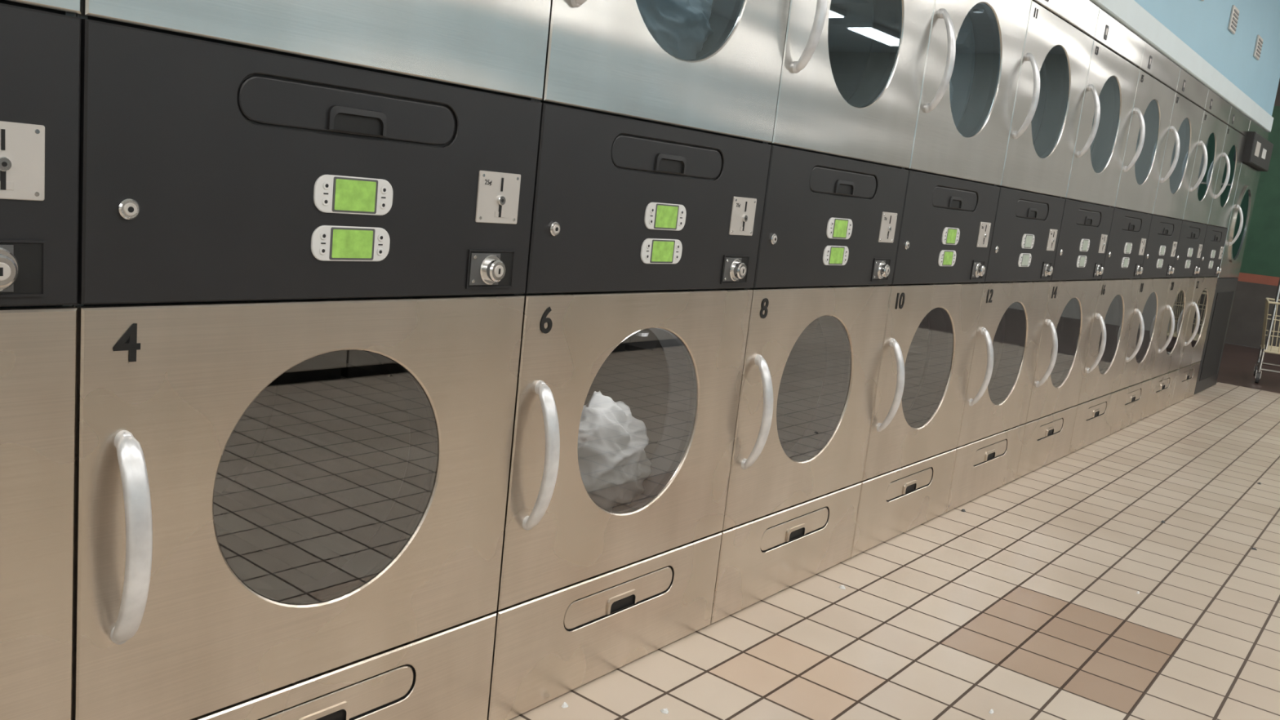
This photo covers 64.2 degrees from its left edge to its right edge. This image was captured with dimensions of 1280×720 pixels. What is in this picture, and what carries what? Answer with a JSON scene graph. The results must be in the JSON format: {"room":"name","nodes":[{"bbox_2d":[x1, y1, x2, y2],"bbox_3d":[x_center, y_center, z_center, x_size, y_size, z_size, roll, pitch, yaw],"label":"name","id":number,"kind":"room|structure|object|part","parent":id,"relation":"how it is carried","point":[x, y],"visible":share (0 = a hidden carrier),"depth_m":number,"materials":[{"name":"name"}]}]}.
{"room":"laundry","nodes":[
{"label":"laundry","id":0,"kind":"room"},
{"bbox_2d":[510,342,1279,719],"bbox_3d":[3.251,0.899,3.797,9.500,0.100,17.700,14,12,37],"label":"floor","id":1,"kind":"structure","parent":0,"point":[1024,602],"depth_m":3.04,"materials":[{"name":"tile"}]},
{"bbox_2d":[0,0,81,719],"bbox_3d":[-1.210,-0.223,1.169,0.802,2.040,0.798,14,12,37],"label":"dryer","id":2,"kind":"object","parent":1,"relation":"on","point":[40,40],"visible":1,"depth_m":1.27,"materials":[{"name":"silver metal"}]},
{"bbox_3d":[-1.242,-0.230,1.194,0.720,2.038,0.798,14,12,37],"label":"casing","id":3,"kind":"part","parent":2,"relation":"part of","materials":[{"name":"black plastic"}]},
{"bbox_3d":[-1.006,0.269,1.049,0.030,0.633,0.796,14,12,37],"label":"door","id":4,"kind":"part","parent":2,"relation":"part of","materials":[{"name":"silver metal"}]},
{"bbox_3d":[-0.898,-0.715,0.876,0.030,0.655,0.796,14,12,37],"label":"door","id":5,"kind":"part","parent":2,"relation":"part of","materials":[{"name":"silver metal"}]},
{"bbox_3d":[-0.948,-0.216,0.960,0.023,0.352,0.796,14,12,37],"label":"control panel","id":6,"kind":"part","parent":2,"relation":"part of","materials":[{"name":"black plastic"}]},
{"bbox_2d":[71,0,551,719],"bbox_3d":[-0.712,-0.278,1.792,0.802,2.040,0.798,14,12,37],"label":"dryer","id":7,"kind":"object","parent":1,"relation":"on","point":[304,225],"visible":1,"depth_m":1.58,"materials":[{"name":"silver metal"}]},
{"bbox_3d":[-0.686,0.250,1.378,0.062,0.307,0.033,14,12,37],"label":"handle","id":8,"kind":"part","parent":7,"relation":"part of","materials":[{"name":"metal"}]},
{"bbox_3d":[-0.508,0.214,1.673,0.030,0.633,0.796,14,12,37],"label":"door","id":9,"kind":"part","parent":7,"relation":"part of","materials":[{"name":"silver metal"}]},
{"bbox_3d":[-0.744,-0.284,1.817,0.720,2.038,0.798,14,12,37],"label":"casing","id":10,"kind":"part","parent":7,"relation":"part of","materials":[{"name":"black plastic"}]},
{"bbox_3d":[-0.450,-0.271,1.583,0.023,0.352,0.796,14,12,37],"label":"control panel","id":11,"kind":"part","parent":7,"relation":"part of","materials":[{"name":"black plastic"}]},
{"bbox_3d":[-0.400,-0.769,1.500,0.030,0.655,0.796,14,12,37],"label":"door","id":12,"kind":"part","parent":7,"relation":"part of","materials":[{"name":"silver metal"}]},
{"bbox_3d":[-0.551,0.655,1.746,0.023,0.256,0.796,14,12,37],"label":"lint drawer","id":13,"kind":"part","parent":7,"relation":"part of","materials":[{"name":"silver metal"}]},
{"bbox_2d":[487,0,790,719],"bbox_3d":[-0.214,-0.332,2.416,0.802,2.040,0.798,14,12,37],"label":"dryer","id":14,"kind":"object","parent":1,"relation":"on","point":[657,117],"visible":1,"depth_m":2.22,"materials":[{"name":"silver metal"}]},
{"bbox_3d":[-0.188,0.196,2.002,0.062,0.307,0.033,14,12,37],"label":"handle","id":15,"kind":"part","parent":14,"relation":"part of","materials":[{"name":"metal"}]},
{"bbox_3d":[-0.080,-0.792,1.829,0.062,0.307,0.033,14,12,37],"label":"handle","id":16,"kind":"part","parent":14,"relation":"part of","materials":[{"name":"metal"}]},
{"bbox_3d":[-0.053,0.601,2.369,0.023,0.256,0.796,14,12,37],"label":"lint drawer","id":17,"kind":"part","parent":14,"relation":"part of","materials":[{"name":"silver metal"}]},
{"bbox_3d":[-0.010,0.160,2.296,0.030,0.633,0.796,14,12,37],"label":"door","id":18,"kind":"part","parent":14,"relation":"part of","materials":[{"name":"silver metal"}]},
{"bbox_2d":[633,330,648,336],"bbox_3d":[0.002,-0.059,2.268,0.036,0.008,0.036,14,12,37],"label":"lamp","id":19,"kind":"object","parent":14,"relation":"attached to","point":[641,333],"depth_m":2.25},
{"bbox_3d":[-0.246,-0.339,2.441,0.720,2.038,0.798,14,12,37],"label":"casing","id":20,"kind":"part","parent":14,"relation":"part of","materials":[{"name":"black plastic"}]},
{"bbox_3d":[0.048,-0.326,2.207,0.023,0.352,0.796,14,12,37],"label":"control panel","id":21,"kind":"part","parent":14,"relation":"part of","materials":[{"name":"black plastic"}]},
{"bbox_3d":[0.098,-0.824,2.124,0.030,0.655,0.796,14,12,37],"label":"door","id":22,"kind":"part","parent":14,"relation":"part of","materials":[{"name":"silver metal"}]},
{"bbox_2d":[710,0,934,623],"bbox_3d":[0.284,-0.387,3.040,0.802,2.040,0.798,14,12,37],"label":"dryer","id":23,"kind":"object","parent":1,"relation":"on","point":[851,73],"visible":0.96,"depth_m":2.90,"materials":[{"name":"silver metal"}]},
{"bbox_3d":[0.310,0.141,2.626,0.062,0.307,0.033,14,12,37],"label":"handle","id":24,"kind":"part","parent":23,"relation":"part of","materials":[{"name":"metal"}]},
{"bbox_3d":[0.445,0.546,2.993,0.023,0.256,0.796,14,12,37],"label":"lint drawer","id":25,"kind":"part","parent":23,"relation":"part of","materials":[{"name":"silver metal"}]},
{"bbox_3d":[0.488,0.105,2.920,0.030,0.633,0.796,14,12,37],"label":"door","id":26,"kind":"part","parent":23,"relation":"part of","materials":[{"name":"silver metal"}]},
{"bbox_3d":[0.418,-0.846,2.453,0.062,0.307,0.033,14,12,37],"label":"handle","id":27,"kind":"part","parent":23,"relation":"part of","materials":[{"name":"metal"}]},
{"bbox_3d":[0.252,-0.394,3.065,0.720,2.038,0.798,14,12,37],"label":"casing","id":28,"kind":"part","parent":23,"relation":"part of","materials":[{"name":"black plastic"}]},
{"bbox_3d":[0.546,-0.380,2.831,0.023,0.352,0.796,14,12,37],"label":"control panel","id":29,"kind":"part","parent":23,"relation":"part of","materials":[{"name":"black plastic"}]},
{"bbox_3d":[0.596,-0.879,2.748,0.030,0.655,0.796,14,12,37],"label":"door","id":30,"kind":"part","parent":23,"relation":"part of","materials":[{"name":"silver metal"}]},
{"bbox_2d":[561,482,1261,714],"bbox_3d":[1.504,0.691,3.572,0.942,0.007,4.224,14,12,37],"label":"scraps","id":31,"kind":"object","parent":1,"relation":"on","point":[564,704],"visible":1,"depth_m":2.39,"materials":[{"name":"white fabric"}]},
{"bbox_2d":[850,0,1031,557],"bbox_3d":[0.782,-0.442,3.663,0.802,2.040,0.798,14,12,37],"label":"dryer","id":32,"kind":"object","parent":1,"relation":"on","point":[975,51],"visible":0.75,"depth_m":3.51,"materials":[{"name":"silver metal"}]},
{"bbox_3d":[0.808,0.086,3.249,0.062,0.307,0.033,14,12,37],"label":"handle","id":33,"kind":"part","parent":32,"relation":"part of","materials":[{"name":"metal"}]},
{"bbox_3d":[0.943,0.491,3.617,0.023,0.256,0.796,14,12,37],"label":"lint drawer","id":34,"kind":"part","parent":32,"relation":"part of","materials":[{"name":"silver metal"}]},
{"bbox_3d":[0.986,0.050,3.544,0.030,0.633,0.796,14,12,37],"label":"door","id":35,"kind":"part","parent":32,"relation":"part of","materials":[{"name":"silver metal"}]},
{"bbox_3d":[0.916,-0.901,3.076,0.062,0.307,0.033,14,12,37],"label":"handle","id":36,"kind":"part","parent":32,"relation":"part of","materials":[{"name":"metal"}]},
{"bbox_3d":[0.750,-0.448,3.688,0.720,2.038,0.798,14,12,37],"label":"casing","id":37,"kind":"part","parent":32,"relation":"part of","materials":[{"name":"black plastic"}]},
{"bbox_3d":[1.044,-0.435,3.454,0.023,0.352,0.796,14,12,37],"label":"control panel","id":38,"kind":"part","parent":32,"relation":"part of","materials":[{"name":"black plastic"}]},
{"bbox_3d":[1.094,-0.933,3.371,0.030,0.655,0.796,14,12,37],"label":"door","id":39,"kind":"part","parent":32,"relation":"part of","materials":[{"name":"silver metal"}]},
{"bbox_2d":[973,8,983,13],"bbox_3d":[1.114,-1.150,3.362,0.036,0.008,0.036,14,12,37],"label":"lamp","id":40,"kind":"object","parent":32,"relation":"attached to","point":[975,11],"depth_m":3.35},
{"bbox_2d":[946,0,1099,511],"bbox_3d":[1.280,-0.496,4.287,0.802,2.040,0.798,14,12,37],"label":"dryer","id":41,"kind":"object","parent":1,"relation":"on","point":[1060,35],"visible":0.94,"depth_m":4.11,"materials":[{"name":"silver metal"}]},
{"bbox_3d":[1.306,0.032,3.873,0.062,0.307,0.033,14,12,37],"label":"handle","id":42,"kind":"part","parent":41,"relation":"part of","materials":[{"name":"metal"}]},
{"bbox_3d":[1.441,0.436,4.240,0.023,0.256,0.796,14,12,37],"label":"lint drawer","id":43,"kind":"part","parent":41,"relation":"part of","materials":[{"name":"silver metal"}]},
{"bbox_3d":[1.484,-0.004,4.167,0.030,0.633,0.796,14,12,37],"label":"door","id":44,"kind":"part","parent":41,"relation":"part of","materials":[{"name":"silver metal"}]},
{"bbox_3d":[1.542,-0.489,4.078,0.023,0.352,0.796,14,12,37],"label":"control panel","id":45,"kind":"part","parent":41,"relation":"part of","materials":[{"name":"black plastic"}]},
{"bbox_3d":[1.248,-0.503,4.312,0.720,2.038,0.798,14,12,37],"label":"casing","id":46,"kind":"part","parent":41,"relation":"part of","materials":[{"name":"black plastic"}]},
{"bbox_3d":[1.414,-0.956,3.700,0.062,0.307,0.033,14,12,37],"label":"handle","id":47,"kind":"part","parent":41,"relation":"part of","materials":[{"name":"metal"}]},
{"bbox_3d":[1.592,-0.988,3.995,0.030,0.655,0.796,14,12,37],"label":"door","id":48,"kind":"part","parent":41,"relation":"part of","materials":[{"name":"silver metal"}]},
{"bbox_3d":[1.639,-1.372,3.924,0.022,0.123,0.796,14,12,37],"label":"trim","id":49,"kind":"part","parent":41,"relation":"part of","materials":[{"name":"silver metal"}]},
{"bbox_2d":[1015,8,1145,479],"bbox_3d":[1.778,-0.551,4.911,0.802,2.040,0.798,14,12,37],"label":"dryer","id":50,"kind":"object","parent":1,"relation":"on","point":[1117,52],"visible":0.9,"depth_m":4.72,"materials":[{"name":"silver metal"}]},
{"bbox_3d":[1.939,0.382,4.864,0.023,0.256,0.796,14,12,37],"label":"lint drawer","id":51,"kind":"part","parent":50,"relation":"part of","materials":[{"name":"silver metal"}]},
{"bbox_3d":[1.804,-0.023,4.497,0.062,0.307,0.033,14,12,37],"label":"handle","id":52,"kind":"part","parent":50,"relation":"part of","materials":[{"name":"metal"}]},
{"bbox_3d":[1.982,-0.059,4.791,0.030,0.633,0.796,14,12,37],"label":"door","id":53,"kind":"part","parent":50,"relation":"part of","materials":[{"name":"silver metal"}]},
{"bbox_3d":[2.041,-0.544,4.702,0.023,0.352,0.796,14,12,37],"label":"control panel","id":54,"kind":"part","parent":50,"relation":"part of","materials":[{"name":"black plastic"}]},
{"bbox_3d":[1.746,-0.558,4.936,0.720,2.038,0.798,14,12,37],"label":"casing","id":55,"kind":"part","parent":50,"relation":"part of","materials":[{"name":"black plastic"}]},
{"bbox_3d":[1.912,-1.010,4.323,0.062,0.307,0.033,14,12,37],"label":"handle","id":56,"kind":"part","parent":50,"relation":"part of","materials":[{"name":"metal"}]},
{"bbox_3d":[2.090,-1.043,4.619,0.030,0.655,0.796,14,12,37],"label":"door","id":57,"kind":"part","parent":50,"relation":"part of","materials":[{"name":"silver metal"}]},
{"bbox_3d":[2.137,-1.427,4.547,0.022,0.123,0.796,14,12,37],"label":"trim","id":58,"kind":"part","parent":50,"relation":"part of","materials":[{"name":"silver metal"}]},
{"bbox_2d":[1068,41,1180,453],"bbox_3d":[2.276,-0.606,5.534,0.802,2.040,0.798,14,12,37],"label":"dryer","id":59,"kind":"object","parent":1,"relation":"on","point":[1158,76],"visible":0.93,"depth_m":5.34,"materials":[{"name":"silver metal"}]},
{"bbox_3d":[2.437,0.327,5.488,0.023,0.256,0.796,14,12,37],"label":"lint drawer","id":60,"kind":"part","parent":59,"relation":"part of","materials":[{"name":"silver metal"}]},
{"bbox_3d":[2.302,-0.078,5.120,0.062,0.307,0.033,14,12,37],"label":"handle","id":61,"kind":"part","parent":59,"relation":"part of","materials":[{"name":"metal"}]},
{"bbox_3d":[2.480,-0.114,5.415,0.030,0.633,0.796,14,12,37],"label":"door","id":62,"kind":"part","parent":59,"relation":"part of","materials":[{"name":"silver metal"}]},
{"bbox_3d":[2.244,-0.612,5.559,0.720,2.038,0.798,14,12,37],"label":"casing","id":63,"kind":"part","parent":59,"relation":"part of","materials":[{"name":"black plastic"}]},
{"bbox_3d":[2.539,-0.599,5.325,0.023,0.352,0.796,14,12,37],"label":"control panel","id":64,"kind":"part","parent":59,"relation":"part of","materials":[{"name":"black plastic"}]},
{"bbox_3d":[2.410,-1.065,4.947,0.062,0.307,0.033,14,12,37],"label":"handle","id":65,"kind":"part","parent":59,"relation":"part of","materials":[{"name":"metal"}]},
{"bbox_3d":[2.588,-1.097,5.242,0.030,0.655,0.796,14,12,37],"label":"door","id":66,"kind":"part","parent":59,"relation":"part of","materials":[{"name":"silver metal"}]},
{"bbox_3d":[2.635,-1.481,5.171,0.022,0.123,0.796,14,12,37],"label":"trim","id":67,"kind":"part","parent":59,"relation":"part of","materials":[{"name":"silver metal"}]},
{"bbox_2d":[1110,67,1208,434],"bbox_3d":[2.774,-0.660,6.158,0.802,2.040,0.798,14,12,37],"label":"dryer","id":68,"kind":"object","parent":1,"relation":"on","point":[1191,95],"visible":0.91,"depth_m":5.96,"materials":[{"name":"silver metal"}]},
{"bbox_3d":[2.935,0.273,6.111,0.023,0.256,0.796,14,12,37],"label":"lint drawer","id":69,"kind":"part","parent":68,"relation":"part of","materials":[{"name":"silver metal"}]},
{"bbox_3d":[2.800,-0.132,5.744,0.062,0.307,0.033,14,12,37],"label":"handle","id":70,"kind":"part","parent":68,"relation":"part of","materials":[{"name":"metal"}]},
{"bbox_3d":[2.978,-0.168,6.038,0.030,0.633,0.796,14,12,37],"label":"door","id":71,"kind":"part","parent":68,"relation":"part of","materials":[{"name":"silver metal"}]},
{"bbox_3d":[3.037,-0.653,5.949,0.023,0.352,0.796,14,12,37],"label":"control panel","id":72,"kind":"part","parent":68,"relation":"part of","materials":[{"name":"black plastic"}]},
{"bbox_3d":[2.742,-0.667,6.183,0.720,2.038,0.798,14,12,37],"label":"casing","id":73,"kind":"part","parent":68,"relation":"part of","materials":[{"name":"black plastic"}]},
{"bbox_3d":[2.908,-1.119,5.571,0.062,0.307,0.033,14,12,37],"label":"handle","id":74,"kind":"part","parent":68,"relation":"part of","materials":[{"name":"metal"}]},
{"bbox_3d":[3.086,-1.152,5.866,0.030,0.655,0.796,14,12,37],"label":"door","id":75,"kind":"part","parent":68,"relation":"part of","materials":[{"name":"silver metal"}]},
{"bbox_3d":[3.133,-1.536,5.795,0.022,0.123,0.796,14,12,37],"label":"trim","id":76,"kind":"part","parent":68,"relation":"part of","materials":[{"name":"silver metal"}]},
{"bbox_2d":[1143,88,1231,417],"bbox_3d":[3.272,-0.715,6.782,0.802,2.040,0.798,14,12,37],"label":"dryer","id":77,"kind":"object","parent":1,"relation":"on","point":[1216,113],"visible":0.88,"depth_m":6.59,"materials":[{"name":"silver metal"}]},
{"bbox_3d":[3.433,0.218,6.735,0.023,0.256,0.796,14,12,37],"label":"lint drawer","id":78,"kind":"part","parent":77,"relation":"part of","materials":[{"name":"silver metal"}]},
{"bbox_3d":[3.298,-0.187,6.367,0.062,0.307,0.033,14,12,37],"label":"handle","id":79,"kind":"part","parent":77,"relation":"part of","materials":[{"name":"metal"}]},
{"bbox_3d":[3.476,-0.223,6.662,0.030,0.633,0.796,14,12,37],"label":"door","id":80,"kind":"part","parent":77,"relation":"part of","materials":[{"name":"silver metal"}]},
{"bbox_3d":[3.535,-0.708,6.573,0.023,0.352,0.796,14,12,37],"label":"control panel","id":81,"kind":"part","parent":77,"relation":"part of","materials":[{"name":"black plastic"}]},
{"bbox_3d":[3.406,-1.174,6.194,0.062,0.307,0.033,14,12,37],"label":"handle","id":82,"kind":"part","parent":77,"relation":"part of","materials":[{"name":"metal"}]},
{"bbox_3d":[3.584,-1.207,6.489,0.030,0.655,0.796,14,12,37],"label":"door","id":83,"kind":"part","parent":77,"relation":"part of","materials":[{"name":"silver metal"}]},
{"bbox_3d":[3.631,-1.591,6.418,0.022,0.123,0.796,14,12,37],"label":"trim","id":84,"kind":"part","parent":77,"relation":"part of","materials":[{"name":"silver metal"}]},
{"bbox_2d":[1170,106,1250,405],"bbox_3d":[3.770,-0.769,7.405,0.802,2.040,0.798,14,12,37],"label":"dryer","id":85,"kind":"object","parent":1,"relation":"on","point":[1237,127],"visible":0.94,"depth_m":7.21,"materials":[{"name":"silver metal"}]},
{"bbox_3d":[3.931,0.163,7.359,0.023,0.256,0.796,14,12,37],"label":"lint drawer","id":86,"kind":"part","parent":85,"relation":"part of","materials":[{"name":"silver metal"}]},
{"bbox_3d":[3.796,-0.242,6.991,0.062,0.307,0.033,14,12,37],"label":"handle","id":87,"kind":"part","parent":85,"relation":"part of","materials":[{"name":"metal"}]},
{"bbox_3d":[3.974,-0.278,7.286,0.030,0.633,0.796,14,12,37],"label":"door","id":88,"kind":"part","parent":85,"relation":"part of","materials":[{"name":"silver metal"}]},
{"bbox_3d":[4.033,-0.763,7.196,0.023,0.352,0.796,14,12,37],"label":"control panel","id":89,"kind":"part","parent":85,"relation":"part of","materials":[{"name":"black plastic"}]},
{"bbox_3d":[3.904,-1.229,6.818,0.062,0.307,0.033,14,12,37],"label":"handle","id":90,"kind":"part","parent":85,"relation":"part of","materials":[{"name":"metal"}]},
{"bbox_3d":[4.082,-1.261,7.113,0.030,0.655,0.796,14,12,37],"label":"door","id":91,"kind":"part","parent":85,"relation":"part of","materials":[{"name":"silver metal"}]},
{"bbox_3d":[4.129,-1.645,7.042,0.022,0.123,0.796,14,12,37],"label":"trim","id":92,"kind":"part","parent":85,"relation":"part of","materials":[{"name":"silver metal"}]},
{"bbox_2d":[1194,120,1273,394],"bbox_3d":[4.227,-0.848,8.139,1.016,2.040,0.916,14,12,37],"label":"dryer","id":93,"kind":"object","parent":1,"relation":"on","point":[1257,153],"visible":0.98,"depth_m":7.81,"materials":[{"name":"metal"}]},
{"bbox_3d":[4.502,-0.202,7.977,0.024,0.881,0.912,14,12,37],"label":"panel","id":94,"kind":"part","parent":93,"relation":"part of","materials":[{"name":"black plastic"}]},
{"bbox_3d":[4.429,-0.995,7.561,0.062,0.307,0.033,14,12,37],"label":"handle","id":95,"kind":"part","parent":93,"relation":"part of","materials":[{"name":"metal"}]},
{"bbox_3d":[4.598,-1.051,7.825,0.032,0.845,0.912,14,12,37],"label":"door","id":96,"kind":"part","parent":93,"relation":"part of","materials":[{"name":"silver metal"}]},
{"bbox_3d":[4.671,-1.571,7.721,0.073,0.215,0.912,14,12,37],"label":"control panel","id":97,"kind":"part","parent":93,"relation":"part of","materials":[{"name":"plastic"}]},
{"bbox_3d":[4.667,-1.724,7.711,0.020,0.082,0.912,14,12,37],"label":"trim","id":98,"kind":"part","parent":93,"relation":"part of","materials":[{"name":"silver metal"}]},
{"bbox_2d":[1253,278,1279,382],"bbox_3d":[5.739,-0.605,8.798,0.538,1.661,0.698,12,11,29],"label":"cart","id":99,"kind":"object","parent":1,"relation":"on","point":[1266,348],"visible":1,"depth_m":8.75,"materials":[{"name":"beige metal"}]},
{"bbox_2d":[1260,297,1279,354],"bbox_3d":[5.703,-0.271,8.856,0.538,0.438,0.698,12,11,29],"label":"basket","id":100,"kind":"object","parent":99,"relation":"on","point":[1266,348],"depth_m":8.71,"materials":[{"name":"beige metal"}]},
{"bbox_2d":[1133,0,1279,115],"bbox_3d":[0.550,-2.088,2.948,0.796,1.140,13.420,14,12,37],"label":"wall","id":101,"kind":"structure","parent":0,"point":[1202,25],"depth_m":6.46,"materials":[{"name":"blue paint"}]},
{"bbox_2d":[1089,0,1273,132],"bbox_3d":[0.490,-1.471,3.053,0.812,0.113,13.425,14,12,37],"label":"trim","id":102,"kind":"structure","parent":101,"relation":"attached to","point":[1129,13],"depth_m":5.35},
{"bbox_2d":[1227,4,1239,34],"bbox_3d":[3.635,-2.082,6.244,0.018,0.140,0.180,14,12,37],"label":"air vent","id":103,"kind":"object","parent":101,"relation":"in","point":[1234,14],"visible":1,"depth_m":6.21,"materials":[{"name":"white metal"}]},
{"bbox_2d":[1253,35,1262,60],"bbox_3d":[4.257,-2.150,7.024,0.018,0.140,0.180,14,12,37],"label":"air vent","id":104,"kind":"object","parent":101,"relation":"in","point":[1256,54],"visible":1,"depth_m":6.98,"materials":[{"name":"white metal"}]},
{"bbox_2d":[1224,79,1279,348],"bbox_3d":[8.975,-1.374,10.444,9.500,3.300,0.100,14,12,37],"label":"wall","id":105,"kind":"structure","parent":0,"point":[1259,277],"depth_m":11.81,"materials":[{"name":"green paint"}]}
]}

